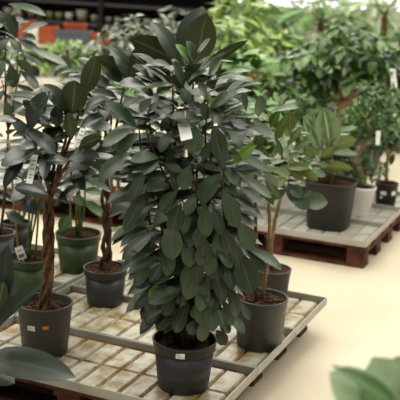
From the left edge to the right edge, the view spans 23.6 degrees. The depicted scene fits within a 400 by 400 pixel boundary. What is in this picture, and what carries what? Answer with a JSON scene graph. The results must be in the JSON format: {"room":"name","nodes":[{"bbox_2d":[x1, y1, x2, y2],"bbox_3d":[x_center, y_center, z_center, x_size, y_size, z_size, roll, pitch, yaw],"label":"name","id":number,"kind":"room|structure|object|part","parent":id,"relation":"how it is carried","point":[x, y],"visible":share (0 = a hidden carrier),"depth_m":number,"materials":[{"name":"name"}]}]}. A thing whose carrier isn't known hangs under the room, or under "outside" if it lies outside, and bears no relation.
{"room":"plant shop","nodes":[
{"label":"plant shop","id":0,"kind":"room"},
{"bbox_2d":[74,144,100,177],"bbox_3d":[-0.681,-0.259,6.120,0.248,0.200,0.248,2,14,0],"label":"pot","id":1,"kind":"object","parent":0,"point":[93,162],"depth_m":6.04,"materials":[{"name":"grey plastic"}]},
{"bbox_2d":[0,52,399,399],"bbox_3d":[0.029,-0.686,9.107,22.000,0.100,20.000,2,14,0],"label":"floor","id":2,"kind":"structure","parent":0,"point":[359,322],"depth_m":4.30,"materials":[{"name":"beige concrete"}]},
{"bbox_2d":[0,190,27,211],"bbox_3d":[-1.241,-0.173,6.401,1.000,0.120,1.200,8,15,23],"label":"wooden pallet","id":3,"kind":"object","parent":2,"relation":"on","point":[9,205],"visible":0.02,"depth_m":5.74,"materials":[{"name":"brown wood"}]},
{"bbox_2d":[0,167,44,190],"bbox_3d":[-1.406,-0.163,6.019,1.000,0.032,0.402,8,15,23],"label":"tray","id":4,"kind":"object","parent":3,"relation":"on","point":[1,168],"visible":0.16,"depth_m":5.88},
{"bbox_2d":[0,158,72,174],"bbox_3d":[-1.239,-0.247,6.381,1.000,0.032,0.402,8,15,23],"label":"tray","id":5,"kind":"object","parent":3,"relation":"on","point":[26,165],"visible":0.06,"depth_m":6.36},
{"bbox_2d":[0,139,74,151],"bbox_3d":[-1.071,-0.331,6.744,1.000,0.032,0.402,8,15,23],"label":"tray","id":6,"kind":"object","parent":3,"relation":"on","point":[2,144],"visible":0.06,"depth_m":6.99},
{"bbox_2d":[7,39,133,60],"bbox_3d":[-1.370,-1.528,10.972,1.612,0.512,0.600,2,14,0],"label":"stand","id":7,"kind":"object","parent":2,"relation":"on","point":[8,43],"visible":0.04,"depth_m":10.67,"materials":[{"name":"beige"}]},
{"bbox_2d":[18,21,36,39],"bbox_3d":[-1.994,-1.948,11.028,0.188,0.223,0.236,2,14,0],"label":"terracotta planter","id":8,"kind":"object","parent":7,"relation":"on","point":[23,25],"visible":0.32,"depth_m":10.91,"materials":[{"name":"orange ceramic"}]},
{"bbox_2d":[27,28,38,43],"bbox_3d":[-1.862,-1.840,10.714,0.158,0.176,0.158,2,14,0],"label":"bucket","id":9,"kind":"object","parent":7,"relation":"on","point":[35,32],"visible":0.38,"depth_m":10.65,"materials":[{"name":"white plastic"}]},
{"bbox_2d":[38,25,59,44],"bbox_3d":[-1.699,-1.855,10.760,0.206,0.198,0.236,2,14,0],"label":"terracotta planter","id":10,"kind":"object","parent":7,"relation":"on","point":[46,33],"visible":0.67,"depth_m":10.65,"materials":[{"name":"orange ceramic"}]},
{"bbox_2d":[55,29,92,46],"bbox_3d":[-1.413,-1.824,10.744,0.395,0.167,0.236,2,14,0],"label":"storage box","id":11,"kind":"object","parent":7,"relation":"on","point":[65,35],"visible":0.71,"depth_m":10.63,"materials":[{"name":"grey plastic"}]},
{"bbox_2d":[63,22,86,29],"bbox_3d":[-1.439,-1.925,11.028,0.245,0.224,0.236,2,14,0],"label":"terracotta planter","id":12,"kind":"object","parent":7,"relation":"on","point":[68,25],"visible":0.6,"depth_m":10.90,"materials":[{"name":"orange ceramic"}]},
{"bbox_2d":[90,32,109,45],"bbox_3d":[-1.120,-1.806,10.766,0.206,0.145,0.236,2,14,0],"label":"terracotta planter","id":13,"kind":"object","parent":7,"relation":"on","point":[93,35],"visible":0.36,"depth_m":10.66,"materials":[{"name":"orange ceramic"}]},
{"bbox_2d":[0,61,149,95],"bbox_3d":[-1.297,-1.135,9.730,1.651,0.360,1.400,2,14,0],"label":"display table","id":14,"kind":"object","parent":2,"relation":"on","point":[42,80],"visible":0.04,"depth_m":9.02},
{"bbox_3d":[-2.037,-1.283,10.319,0.060,0.300,0.060,2,14,0],"label":"leg","id":15,"kind":"part","parent":14,"relation":"part of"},
{"bbox_2d":[0,45,28,73],"bbox_3d":[-1.813,-1.372,9.215,0.426,0.308,0.400,-4,16,-25],"label":"table plant","id":16,"kind":"object","parent":14,"relation":"on","point":[2,53],"visible":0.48,"depth_m":9.18,"materials":[{"name":"green plant"}]},
{"bbox_2d":[18,44,50,76],"bbox_3d":[-1.583,-1.333,9.101,0.399,0.308,0.377,2,14,0],"label":"table plant","id":17,"kind":"object","parent":14,"relation":"on","point":[36,69],"visible":0.54,"depth_m":9.08,"materials":[{"name":"green plant"}]},
{"bbox_3d":[-1.588,-1.236,9.140,0.144,0.100,0.144,2,14,0],"label":"pot","id":18,"kind":"part","parent":17,"relation":"part of","materials":[{"name":"grey plastic"}]},
{"bbox_2d":[27,43,68,75],"bbox_3d":[-1.458,-1.358,9.207,0.453,0.313,0.382,-3,15,-20],"label":"table plant","id":19,"kind":"object","parent":14,"relation":"on","point":[51,70],"visible":0.35,"depth_m":9.19,"materials":[{"name":"green plant"}]},
{"bbox_3d":[-1.470,-1.256,9.237,0.144,0.100,0.144,2,14,0],"label":"pot","id":20,"kind":"part","parent":19,"relation":"part of","materials":[{"name":"ceramic"}]},
{"bbox_2d":[42,38,64,63],"bbox_3d":[-1.481,-1.450,9.530,0.372,0.335,0.378,-2,15,-16],"label":"table plant","id":21,"kind":"object","parent":14,"relation":"on","point":[57,39],"visible":0.06,"depth_m":9.52,"materials":[{"name":"green plant"}]},
{"bbox_2d":[41,41,74,74],"bbox_3d":[-1.383,-1.362,9.293,0.377,0.369,0.411,-7,17,-33],"label":"table plant","id":22,"kind":"object","parent":14,"relation":"on","point":[60,43],"visible":0.18,"depth_m":9.27,"materials":[{"name":"green plant"}]},
{"bbox_2d":[53,39,79,48],"bbox_3d":[-1.364,-1.440,9.544,0.451,0.342,0.388,12,17,33],"label":"table plant","id":23,"kind":"object","parent":14,"relation":"on","point":[71,42],"visible":0.04,"depth_m":9.54,"materials":[{"name":"green plant"}]},
{"bbox_2d":[53,45,89,77],"bbox_3d":[-1.220,-1.305,9.107,0.419,0.360,0.413,2,14,0],"label":"table plant","id":24,"kind":"object","parent":14,"relation":"on","point":[78,55],"visible":0.32,"depth_m":9.04,"materials":[{"name":"green plant"}]},
{"bbox_2d":[59,45,93,75],"bbox_3d":[-1.133,-1.333,9.212,0.457,0.369,0.398,2,14,0],"label":"table plant","id":25,"kind":"object","parent":14,"relation":"on","point":[81,46],"visible":0.16,"depth_m":9.16,"materials":[{"name":"green plant"}]},
{"bbox_2d":[31,197,164,230],"bbox_3d":[-0.303,-0.033,5.999,1.000,0.120,1.200,8,15,23],"label":"wooden pallet","id":26,"kind":"object","parent":2,"relation":"on","point":[114,221],"visible":0.04,"depth_m":5.57,"materials":[{"name":"brown wood"}]},
{"bbox_2d":[43,182,199,213],"bbox_3d":[-0.468,-0.023,5.617,1.000,0.032,0.402,8,15,23],"label":"tray","id":27,"kind":"object","parent":26,"relation":"on","point":[96,198],"visible":0.03,"depth_m":5.59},
{"bbox_2d":[87,57,171,206],"bbox_3d":[-0.409,-0.384,5.320,0.542,0.855,0.491,8,15,22],"label":"pot plant","id":28,"kind":"object","parent":27,"relation":"on","point":[114,183],"visible":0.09,"depth_m":5.28,"materials":[{"name":"green plant"}]},
{"bbox_3d":[-0.409,-0.064,5.386,0.221,0.203,0.221,2,14,0],"label":"pot","id":29,"kind":"part","parent":28,"relation":"part of","materials":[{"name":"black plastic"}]},
{"bbox_2d":[156,166,253,178],"bbox_3d":[-0.133,-0.191,6.342,1.000,0.032,0.402,8,15,23],"label":"tray","id":30,"kind":"object","parent":26,"relation":"on","point":[200,175],"visible":0.04,"depth_m":6.31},
{"bbox_2d":[87,26,156,132],"bbox_3d":[-0.506,-0.693,6.378,0.499,0.930,0.472,2,14,0],"label":"shrub","id":31,"kind":"object","parent":30,"relation":"on","point":[142,31],"visible":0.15,"depth_m":6.25,"materials":[{"name":"green plant"}]},
{"bbox_2d":[96,13,168,150],"bbox_3d":[-0.439,-0.725,6.354,0.519,1.010,0.453,2,14,0],"label":"shrub","id":32,"kind":"object","parent":30,"relation":"on","point":[117,33],"visible":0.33,"depth_m":6.24,"materials":[{"name":"green plant"}]},
{"bbox_2d":[185,94,256,171],"bbox_3d":[0.144,-0.433,6.166,0.580,0.582,0.546,13,18,36],"label":"leafy bush","id":33,"kind":"object","parent":30,"relation":"on","point":[237,95],"visible":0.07,"depth_m":6.06,"materials":[{"name":"green plant"}]},
{"bbox_3d":[-0.301,-0.107,5.980,1.077,0.032,0.770,2,14,0],"label":"tray","id":34,"kind":"object","parent":26,"relation":"on","visible":0},
{"bbox_2d":[54,39,129,177],"bbox_3d":[-0.669,-0.581,6.037,0.516,0.867,0.450,2,14,0],"label":"shrub","id":35,"kind":"object","parent":34,"relation":"on","point":[69,60],"visible":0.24,"depth_m":5.94,"materials":[{"name":"green plant"}]},
{"bbox_2d":[0,0,238,70],"bbox_3d":[-1.496,-2.493,12.762,4.100,1.501,0.560,8,15,23],"label":"shelving rack","id":36,"kind":"object","parent":2,"relation":"on","point":[102,8],"visible":0.27,"depth_m":12.72,"materials":[{"name":"black metal"}]},
{"bbox_2d":[3,7,11,16],"bbox_3d":[-2.643,-2.585,13.148,0.124,0.124,0.124,2,14,0],"label":"pot","id":37,"kind":"object","parent":36,"relation":"on","point":[7,10],"visible":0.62,"depth_m":13.10,"materials":[{"name":"beige"}]},
{"bbox_2d":[13,6,20,16],"bbox_3d":[-2.462,-2.586,13.064,0.192,0.182,0.192,2,14,0],"label":"pot","id":38,"kind":"object","parent":36,"relation":"on","point":[18,13],"visible":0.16,"depth_m":13.00,"materials":[{"name":"beige"}]},
{"bbox_2d":[27,11,34,18],"bbox_3d":[-2.300,-2.526,13.003,0.109,0.109,0.109,2,14,0],"label":"pot","id":39,"kind":"object","parent":36,"relation":"on","point":[30,14],"visible":0.61,"depth_m":12.97,"materials":[{"name":"yellow"}]},
{"bbox_2d":[45,11,53,19],"bbox_3d":[-2.030,-2.485,12.887,0.108,0.108,0.108,2,14,0],"label":"pot","id":40,"kind":"object","parent":36,"relation":"on","point":[49,15],"visible":1,"depth_m":12.85,"materials":[{"name":"yellow"}]},
{"bbox_2d":[55,12,62,20],"bbox_3d":[-1.893,-2.465,12.829,0.108,0.108,0.108,2,14,0],"label":"pot","id":41,"kind":"object","parent":36,"relation":"on","point":[58,15],"visible":1,"depth_m":12.79,"materials":[{"name":"yellow"}]},
{"bbox_2d":[65,12,73,21],"bbox_3d":[-1.750,-2.447,12.767,0.120,0.114,0.120,2,14,0],"label":"pot","id":42,"kind":"object","parent":36,"relation":"on","point":[68,15],"visible":1,"depth_m":12.73,"materials":[{"name":"beige ceramic"}]},
{"bbox_2d":[76,10,87,22],"bbox_3d":[-1.566,-2.441,12.683,0.160,0.160,0.160,2,14,0],"label":"pot","id":43,"kind":"object","parent":36,"relation":"on","point":[81,14],"visible":1,"depth_m":12.63,"materials":[{"name":"beige"}]},
{"bbox_3d":[-1.502,-2.370,12.793,4.100,0.034,0.500,8,15,23],"label":"shelf","id":44,"kind":"part","parent":36,"relation":"part of","materials":[{"name":"black metal"}]},
{"bbox_2d":[91,15,97,22],"bbox_3d":[-1.393,-2.389,12.615,0.106,0.106,0.106,2,14,0],"label":"pot","id":45,"kind":"object","parent":36,"relation":"on","point":[94,18],"visible":0.95,"depth_m":12.57,"materials":[{"name":"beige"}]},
{"bbox_2d":[105,17,111,23],"bbox_3d":[-1.200,-2.353,12.534,0.092,0.092,0.092,2,14,0],"label":"pot","id":46,"kind":"object","parent":36,"relation":"on","point":[108,20],"visible":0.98,"depth_m":12.50,"materials":[{"name":"beige"}]},
{"bbox_2d":[114,17,120,24],"bbox_3d":[-1.078,-2.338,12.481,0.098,0.098,0.098,2,14,0],"label":"pot","id":47,"kind":"object","parent":36,"relation":"on","point":[115,18],"visible":0.77,"depth_m":12.44,"materials":[{"name":"beige"}]},
{"bbox_3d":[-1.491,-2.630,12.728,4.100,0.034,0.500,8,15,23],"label":"shelf","id":48,"kind":"part","parent":36,"relation":"part of","materials":[{"name":"black metal"}]},
{"bbox_2d":[133,18,140,24],"bbox_3d":[-0.816,-2.302,12.368,0.104,0.104,0.104,2,14,0],"label":"pot","id":49,"kind":"object","parent":36,"relation":"on","point":[135,20],"visible":0.57,"depth_m":12.33,"materials":[{"name":"beige"}]},
{"bbox_2d":[143,19,150,26],"bbox_3d":[-0.684,-2.282,12.311,0.103,0.103,0.103,2,14,0],"label":"pot","id":50,"kind":"object","parent":36,"relation":"on","point":[147,21],"visible":0.74,"depth_m":12.28,"materials":[{"name":"beige"}]},
{"bbox_2d":[0,325,307,399],"bbox_3d":[-0.194,0.552,3.688,0.920,0.120,1.200,8,15,23],"label":"wooden pallet","id":51,"kind":"object","parent":2,"relation":"on","point":[10,392],"visible":0.11,"depth_m":3.29,"materials":[{"name":"brown wood"}]},
{"bbox_2d":[0,315,257,399],"bbox_3d":[-0.341,0.565,3.298,1.000,0.032,0.402,8,15,23],"label":"tray","id":52,"kind":"object","parent":51,"relation":"on","point":[104,366],"visible":0.66,"depth_m":3.27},
{"bbox_2d":[0,244,74,385],"bbox_3d":[-0.646,0.373,3.011,0.538,0.492,0.240,2,14,0],"label":"rubber plant","id":53,"kind":"object","parent":52,"relation":"on","point":[27,363],"visible":1,"depth_m":2.98,"materials":[{"name":"green plant"}]},
{"bbox_2d":[0,55,113,356],"bbox_3d":[-0.505,0.010,3.308,0.443,1.061,0.485,1,14,-5],"label":"rubber plant","id":54,"kind":"object","parent":52,"relation":"on","point":[44,318],"visible":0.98,"depth_m":3.17,"materials":[{"name":"green plant"}]},
{"bbox_3d":[-0.547,0.445,3.375,0.196,0.183,0.196,2,14,0],"label":"pot","id":55,"kind":"part","parent":54,"relation":"part of","materials":[{"name":"grey plastic"}]},
{"bbox_2d":[98,38,298,395],"bbox_3d":[-0.007,0.052,3.047,0.596,1.148,0.500,4,14,6],"label":"plant","id":56,"kind":"object","parent":52,"relation":"on","point":[197,238],"visible":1,"depth_m":2.90,"materials":[{"name":"green plant"}]},
{"bbox_3d":[-0.053,0.532,3.144,0.215,0.167,0.215,2,14,0],"label":"pot","id":57,"kind":"part","parent":56,"relation":"part of","materials":[{"name":"grey plastic"}]},
{"bbox_2d":[15,285,295,375],"bbox_3d":[-0.173,0.481,3.661,1.000,0.032,0.402,8,15,23],"label":"tray","id":58,"kind":"object","parent":51,"relation":"on","point":[115,321],"visible":0.45,"depth_m":3.63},
{"bbox_2d":[59,46,155,307],"bbox_3d":[-0.360,-0.102,3.802,0.375,1.050,0.388,-4,15,-22],"label":"rubber plant","id":59,"kind":"object","parent":58,"relation":"on","point":[105,286],"visible":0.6,"depth_m":3.78,"materials":[{"name":"green plant"}]},
{"bbox_3d":[-0.384,0.343,3.876,0.181,0.150,0.181,2,14,0],"label":"pot","id":60,"kind":"part","parent":59,"relation":"part of","materials":[{"name":"grey plastic"}]},
{"bbox_2d":[130,6,247,187],"bbox_3d":[-0.062,-0.121,3.610,0.429,1.204,0.265,2,14,0],"label":"rubber plant","id":61,"kind":"object","parent":58,"relation":"on","point":[196,26],"visible":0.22,"depth_m":3.42,"materials":[{"name":"green plant"}]},
{"bbox_2d":[236,110,289,352],"bbox_3d":[0.204,0.098,3.440,0.256,0.886,0.269,2,14,0],"label":"rubber plant","id":62,"kind":"object","parent":58,"relation":"on","point":[267,306],"visible":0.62,"depth_m":3.42,"materials":[{"name":"green plant"}]},
{"bbox_3d":[0.222,0.442,3.508,0.196,0.187,0.196,2,14,0],"label":"pot","id":63,"kind":"part","parent":62,"relation":"part of","materials":[{"name":"grey plastic"}]},
{"bbox_2d":[71,259,326,335],"bbox_3d":[-0.006,0.397,4.023,1.000,0.032,0.402,8,15,23],"label":"tray","id":64,"kind":"object","parent":51,"relation":"on","point":[301,308],"visible":0.27,"depth_m":3.95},
{"bbox_2d":[112,223,160,267],"bbox_3d":[-0.275,0.197,4.212,0.230,0.278,0.191,2,14,0],"label":"plant","id":65,"kind":"object","parent":64,"relation":"on","point":[115,229],"visible":0.02,"depth_m":4.12,"materials":[{"name":"green plant"}]},
{"bbox_2d":[258,112,327,294],"bbox_3d":[0.360,0.031,3.894,0.293,0.806,0.236,15,19,42],"label":"rubber plant","id":66,"kind":"object","parent":64,"relation":"on","point":[302,197],"visible":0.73,"depth_m":3.80,"materials":[{"name":"green plant"}]},
{"bbox_3d":[0.300,0.350,3.980,0.157,0.141,0.157,2,14,0],"label":"pot","id":67,"kind":"part","parent":66,"relation":"part of","materials":[{"name":"grey plastic"}]},
{"bbox_2d":[147,6,200,158],"bbox_3d":[-0.203,-0.825,7.008,0.502,1.173,0.466,2,14,0],"label":"shrub","id":68,"kind":"object","parent":2,"relation":"on","point":[172,23],"visible":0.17,"depth_m":6.86,"materials":[{"name":"green plant"}]},
{"bbox_2d":[160,141,185,158],"bbox_3d":[-0.216,-0.354,7.130,0.248,0.200,0.248,2,14,0],"label":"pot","id":69,"kind":"object","parent":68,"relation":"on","point":[179,144],"depth_m":7.06,"materials":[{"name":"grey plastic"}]},
{"bbox_2d":[183,12,273,84],"bbox_3d":[0.189,-0.839,7.206,0.764,1.136,0.645,2,14,0],"label":"leafy bush","id":70,"kind":"object","parent":2,"relation":"on","point":[246,32],"visible":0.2,"depth_m":7.07,"materials":[{"name":"green plant"}]},
{"bbox_2d":[205,0,284,128],"bbox_3d":[0.308,-1.113,7.981,0.809,1.299,0.729,2,14,0],"label":"leafy bush","id":71,"kind":"object","parent":2,"relation":"on","point":[254,7],"visible":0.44,"depth_m":7.81,"materials":[{"name":"green plant"}]},
{"bbox_2d":[204,48,294,127],"bbox_3d":[0.337,-0.542,6.436,0.721,0.946,0.639,2,14,0],"label":"plant","id":72,"kind":"object","parent":2,"relation":"on","point":[240,59],"visible":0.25,"depth_m":6.31,"materials":[{"name":"green plant"}]},
{"bbox_2d":[223,27,311,155],"bbox_3d":[0.516,-0.865,7.604,0.751,1.019,0.682,-4,16,-25],"label":"leafy bush","id":73,"kind":"object","parent":2,"relation":"on","point":[281,36],"visible":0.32,"depth_m":7.42,"materials":[{"name":"green plant"}]},
{"bbox_2d":[241,0,307,87],"bbox_3d":[0.624,-1.745,10.791,1.165,1.182,1.195,2,14,0],"label":"palm","id":74,"kind":"object","parent":2,"relation":"on","point":[242,0],"visible":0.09,"depth_m":10.58,"materials":[{"name":"green plant"}]},
{"bbox_2d":[242,15,307,63],"bbox_3d":[0.965,-2.196,13.477,1.176,0.933,0.997,2,14,0],"label":"bush","id":75,"kind":"object","parent":2,"relation":"on","point":[289,27],"visible":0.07,"depth_m":13.31,"materials":[{"name":"green plant"}]},
{"bbox_2d":[225,0,343,84],"bbox_3d":[0.868,-1.550,10.108,1.278,1.156,1.284,2,14,0],"label":"palm","id":76,"kind":"object","parent":2,"relation":"on","point":[275,11],"visible":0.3,"depth_m":10.01,"materials":[{"name":"green plant"}]},
{"bbox_2d":[245,75,333,176],"bbox_3d":[0.555,-0.433,6.361,0.724,0.789,0.589,2,14,0],"label":"plant","id":77,"kind":"object","parent":2,"relation":"on","point":[277,89],"visible":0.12,"depth_m":6.29,"materials":[{"name":"green plant"}]},
{"bbox_3d":[0.541,-0.152,6.451,0.248,0.200,0.248,2,14,0],"label":"pot","id":78,"kind":"part","parent":77,"relation":"part of","materials":[{"name":"plastic"}]},
{"bbox_2d":[266,10,334,63],"bbox_3d":[1.441,-2.277,14.054,1.128,1.025,1.026,2,14,0],"label":"bush","id":79,"kind":"object","parent":2,"relation":"on","point":[306,30],"visible":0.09,"depth_m":13.76,"materials":[{"name":"green plant"}]},
{"bbox_2d":[274,56,363,157],"bbox_3d":[0.889,-0.766,7.625,0.928,0.846,0.711,2,14,0],"label":"leafy bush","id":80,"kind":"object","parent":2,"relation":"on","point":[291,62],"visible":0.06,"depth_m":7.45,"materials":[{"name":"green plant"}]},
{"bbox_2d":[262,0,379,90],"bbox_3d":[1.187,-1.415,9.526,1.178,1.204,1.184,2,14,0],"label":"palm","id":81,"kind":"object","parent":2,"relation":"on","point":[320,26],"visible":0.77,"depth_m":9.28,"materials":[{"name":"green plant"}]},
{"bbox_2d":[294,13,356,46],"bbox_3d":[1.976,-2.311,14.471,1.159,1.033,0.898,8,15,20],"label":"bush","id":82,"kind":"object","parent":2,"relation":"on","point":[308,37],"visible":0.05,"depth_m":14.38,"materials":[{"name":"green plant"}]},
{"bbox_2d":[258,215,399,268],"bbox_3d":[0.635,0.107,5.597,1.000,0.120,1.200,8,15,23],"label":"wooden pallet","id":83,"kind":"object","parent":2,"relation":"on","point":[357,257],"visible":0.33,"depth_m":5.05,"materials":[{"name":"brown wood"}]},
{"bbox_2d":[213,203,384,247],"bbox_3d":[0.470,0.117,5.216,1.000,0.032,0.402,8,15,23],"label":"tray","id":84,"kind":"object","parent":83,"relation":"on","point":[360,233],"visible":0.49,"depth_m":5.10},
{"bbox_2d":[198,89,281,215],"bbox_3d":[0.220,-0.263,5.270,0.476,0.695,0.387,2,14,0],"label":"pot plant","id":85,"kind":"object","parent":84,"relation":"on","point":[270,108],"visible":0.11,"depth_m":5.19,"materials":[{"name":"green plant"}]},
{"bbox_2d":[293,108,358,231],"bbox_3d":[0.679,-0.176,5.081,0.314,0.656,0.317,10,16,27],"label":"rubber plant","id":86,"kind":"object","parent":84,"relation":"on","point":[339,191],"visible":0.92,"depth_m":5.01,"materials":[{"name":"green plant"}]},
{"bbox_3d":[0.698,0.017,5.139,0.272,0.256,0.272,9,15,23],"label":"pot","id":87,"kind":"part","parent":86,"relation":"part of","materials":[{"name":"plastic"}]},
{"bbox_2d":[253,193,399,228],"bbox_3d":[0.637,0.034,5.578,1.000,0.032,0.402,8,15,23],"label":"tray","id":88,"kind":"object","parent":83,"relation":"on","point":[378,213],"visible":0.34,"depth_m":5.47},
{"bbox_2d":[249,90,319,207],"bbox_3d":[0.492,-0.290,5.476,0.468,0.670,0.372,2,14,0],"label":"pot plant","id":89,"kind":"object","parent":88,"relation":"on","point":[285,203],"visible":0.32,"depth_m":5.43,"materials":[{"name":"green plant"}]},
{"bbox_3d":[0.504,-0.042,5.540,0.155,0.159,0.155,2,14,0],"label":"pot","id":90,"kind":"part","parent":89,"relation":"part of","materials":[{"name":"white ceramic"}]},
{"bbox_2d":[334,77,399,215],"bbox_3d":[0.932,-0.302,5.380,0.410,0.775,0.293,-3,15,-20],"label":"bonsai ficus","id":91,"kind":"object","parent":88,"relation":"on","point":[364,194],"visible":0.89,"depth_m":5.35,"materials":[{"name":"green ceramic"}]},
{"bbox_2d":[352,183,376,215],"bbox_3d":[0.916,0.000,5.429,0.162,0.165,0.162,2,14,0],"label":"pot","id":92,"kind":"object","parent":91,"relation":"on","point":[364,194],"depth_m":5.38,"materials":[{"name":"white ceramic"}]},
{"bbox_2d":[258,174,399,206],"bbox_3d":[0.805,-0.050,5.940,1.000,0.032,0.402,8,15,23],"label":"tray","id":93,"kind":"object","parent":83,"relation":"on","point":[397,202],"visible":0.04,"depth_m":5.94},
{"bbox_2d":[275,21,399,182],"bbox_3d":[0.926,-0.585,5.943,0.974,1.049,0.624,4,14,5],"label":"ficus tree","id":94,"kind":"object","parent":93,"relation":"on","point":[350,55],"visible":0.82,"depth_m":5.77,"materials":[{"name":"green plant"}]},
{"bbox_3d":[0.913,-0.193,6.041,0.348,0.240,0.348,2,14,0],"label":"pot","id":95,"kind":"part","parent":94,"relation":"part of","materials":[{"name":"plastic"}]},
{"bbox_2d":[352,118,399,205],"bbox_3d":[1.080,-0.225,5.600,0.399,0.532,0.323,-9,18,-38],"label":"plant","id":96,"kind":"object","parent":93,"relation":"on","point":[386,191],"visible":0.62,"depth_m":5.61,"materials":[{"name":"green plant"}]},
{"bbox_3d":[1.103,-0.037,5.663,0.141,0.138,0.141,2,14,0],"label":"pot","id":97,"kind":"part","parent":96,"relation":"part of","materials":[{"name":"black plastic"}]},
{"bbox_2d":[303,0,399,85],"bbox_3d":[1.841,-1.965,11.875,1.168,1.180,1.174,2,14,0],"label":"palm","id":98,"kind":"object","parent":2,"relation":"on","point":[340,3],"visible":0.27,"depth_m":11.64,"materials":[{"name":"green plant"}]},
{"bbox_2d":[317,66,393,144],"bbox_3d":[1.251,-0.791,7.950,0.791,0.768,0.670,2,14,0],"label":"leafy bush","id":99,"kind":"object","parent":2,"relation":"on","point":[354,136],"visible":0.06,"depth_m":7.88,"materials":[{"name":"green plant"}]},
{"bbox_2d":[327,8,399,46],"bbox_3d":[2.331,-2.269,13.806,1.099,1.041,0.985,8,15,21],"label":"bush","id":100,"kind":"object","parent":2,"relation":"on","point":[336,22],"visible":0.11,"depth_m":13.66,"materials":[{"name":"green plant"}]},
{"bbox_2d":[329,356,399,399],"bbox_3d":[0.271,0.702,1.578,0.232,0.894,0.238,2,14,0],"label":"plant","id":101,"kind":"object","parent":2,"relation":"on","point":[380,380],"visible":1,"depth_m":1.53,"materials":[{"name":"green plant"}]},
{"bbox_2d":[332,0,399,47],"bbox_3d":[1.954,-1.622,10.312,1.263,1.285,1.270,2,14,0],"label":"palm","id":102,"kind":"object","parent":2,"relation":"on","point":[379,6],"visible":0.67,"depth_m":10.18,"materials":[{"name":"green plant"}]},
{"bbox_2d":[343,100,397,175],"bbox_3d":[1.238,-0.472,7.056,0.530,0.583,0.399,2,14,0],"label":"flowering plant","id":103,"kind":"object","parent":2,"relation":"on","point":[376,158],"visible":0.12,"depth_m":7.02,"materials":[{"name":"green plant"}]},
{"bbox_3d":[1.231,-0.294,7.130,0.248,0.200,0.248,2,14,0],"label":"pot","id":104,"kind":"part","parent":103,"relation":"part of","materials":[{"name":"plastic"}]},
{"bbox_2d":[350,44,399,145],"bbox_3d":[1.664,-0.938,8.307,0.827,0.912,0.717,2,14,0],"label":"leafy bush","id":105,"kind":"object","parent":2,"relation":"on","point":[385,45],"visible":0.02,"depth_m":8.19,"materials":[{"name":"green plant"}]},
{"bbox_2d":[358,132,399,143],"bbox_3d":[2.110,-0.500,8.181,1.500,0.160,0.800,8,15,23],"label":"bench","id":106,"kind":"object","parent":2,"relation":"on","point":[390,133],"visible":0.06,"depth_m":7.98,"materials":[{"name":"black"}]},
{"bbox_2d":[364,14,399,53],"bbox_3d":[2.848,-2.329,14.249,1.131,0.868,0.999,2,14,0],"label":"bush","id":107,"kind":"object","parent":2,"relation":"on","point":[377,21],"visible":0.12,"depth_m":14.19,"materials":[{"name":"green plant"}]},
{"bbox_3d":[-1.114,0.414,4.082,1.398,0.120,1.501,2,14,0],"label":"wooden pallet","id":108,"kind":"object","parent":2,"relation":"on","visible":0},
{"bbox_2d":[10,281,64,316],"bbox_3d":[-1.111,0.341,4.062,1.000,0.032,0.402,8,15,23],"label":"tray","id":109,"kind":"object","parent":108,"relation":"on","point":[57,286],"visible":0.1,"depth_m":4.02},
{"bbox_2d":[0,128,64,294],"bbox_3d":[-0.680,0.060,3.828,0.350,0.697,0.212,14,18,39],"label":"rubber plant","id":110,"kind":"object","parent":109,"relation":"on","point":[28,265],"visible":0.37,"depth_m":3.82,"materials":[{"name":"green plant"}]},
{"bbox_3d":[-0.689,0.312,3.894,0.190,0.177,0.190,2,14,0],"label":"pot","id":111,"kind":"part","parent":110,"relation":"part of","materials":[{"name":"green plastic"}]},
{"bbox_2d":[31,244,101,286],"bbox_3d":[-0.944,0.257,4.425,1.000,0.032,0.402,8,15,23],"label":"tray","id":112,"kind":"object","parent":108,"relation":"on","point":[59,276],"visible":0.1,"depth_m":4.20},
{"bbox_2d":[0,147,46,250],"bbox_3d":[-0.850,-0.012,4.459,0.243,0.517,0.316,6,15,14],"label":"rubber plant","id":113,"kind":"object","parent":112,"relation":"on","point":[22,229],"visible":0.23,"depth_m":4.43,"materials":[{"name":"green plant"}]},
{"bbox_3d":[-0.863,0.173,4.477,0.138,0.149,0.138,2,14,0],"label":"pot","id":114,"kind":"part","parent":113,"relation":"part of","materials":[{"name":"black plastic"}]},
{"bbox_2d":[0,3,67,253],"bbox_3d":[-0.774,-0.248,4.077,0.406,1.167,0.244,12,17,33],"label":"plant","id":115,"kind":"object","parent":112,"relation":"on","point":[11,77],"visible":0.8,"depth_m":3.97,"materials":[{"name":"green plant"}]},
{"bbox_3d":[-0.888,0.221,4.238,0.140,0.169,0.140,2,14,0],"label":"pot","id":116,"kind":"part","parent":115,"relation":"part of","materials":[{"name":"grey plastic"}]},
{"bbox_2d":[55,131,104,274],"bbox_3d":[-0.517,0.004,4.227,0.267,0.626,0.264,-7,17,-33],"label":"rubber plant","id":117,"kind":"object","parent":112,"relation":"on","point":[78,245],"visible":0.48,"depth_m":4.20,"materials":[{"name":"green plant"}]},
{"bbox_3d":[-0.544,0.227,4.269,0.208,0.170,0.208,2,14,0],"label":"pot","id":118,"kind":"part","parent":117,"relation":"part of","materials":[{"name":"green plastic"}]},
{"bbox_2d":[238,0,399,43],"bbox_3d":[0.217,-5.175,17.361,22.000,4.600,0.200,2,14,0],"label":"wall","id":119,"kind":"structure","parent":0,"point":[371,16],"depth_m":17.68,"materials":[{"name":"paint"}]},
{"bbox_2d":[265,0,366,7],"bbox_3d":[2.203,-5.160,17.345,1.890,3.260,0.040,2,14,0],"label":"window","id":120,"kind":"structure","parent":119,"relation":"in","point":[280,1],"depth_m":17.71,"materials":[{"name":"white glass"}]}
]}

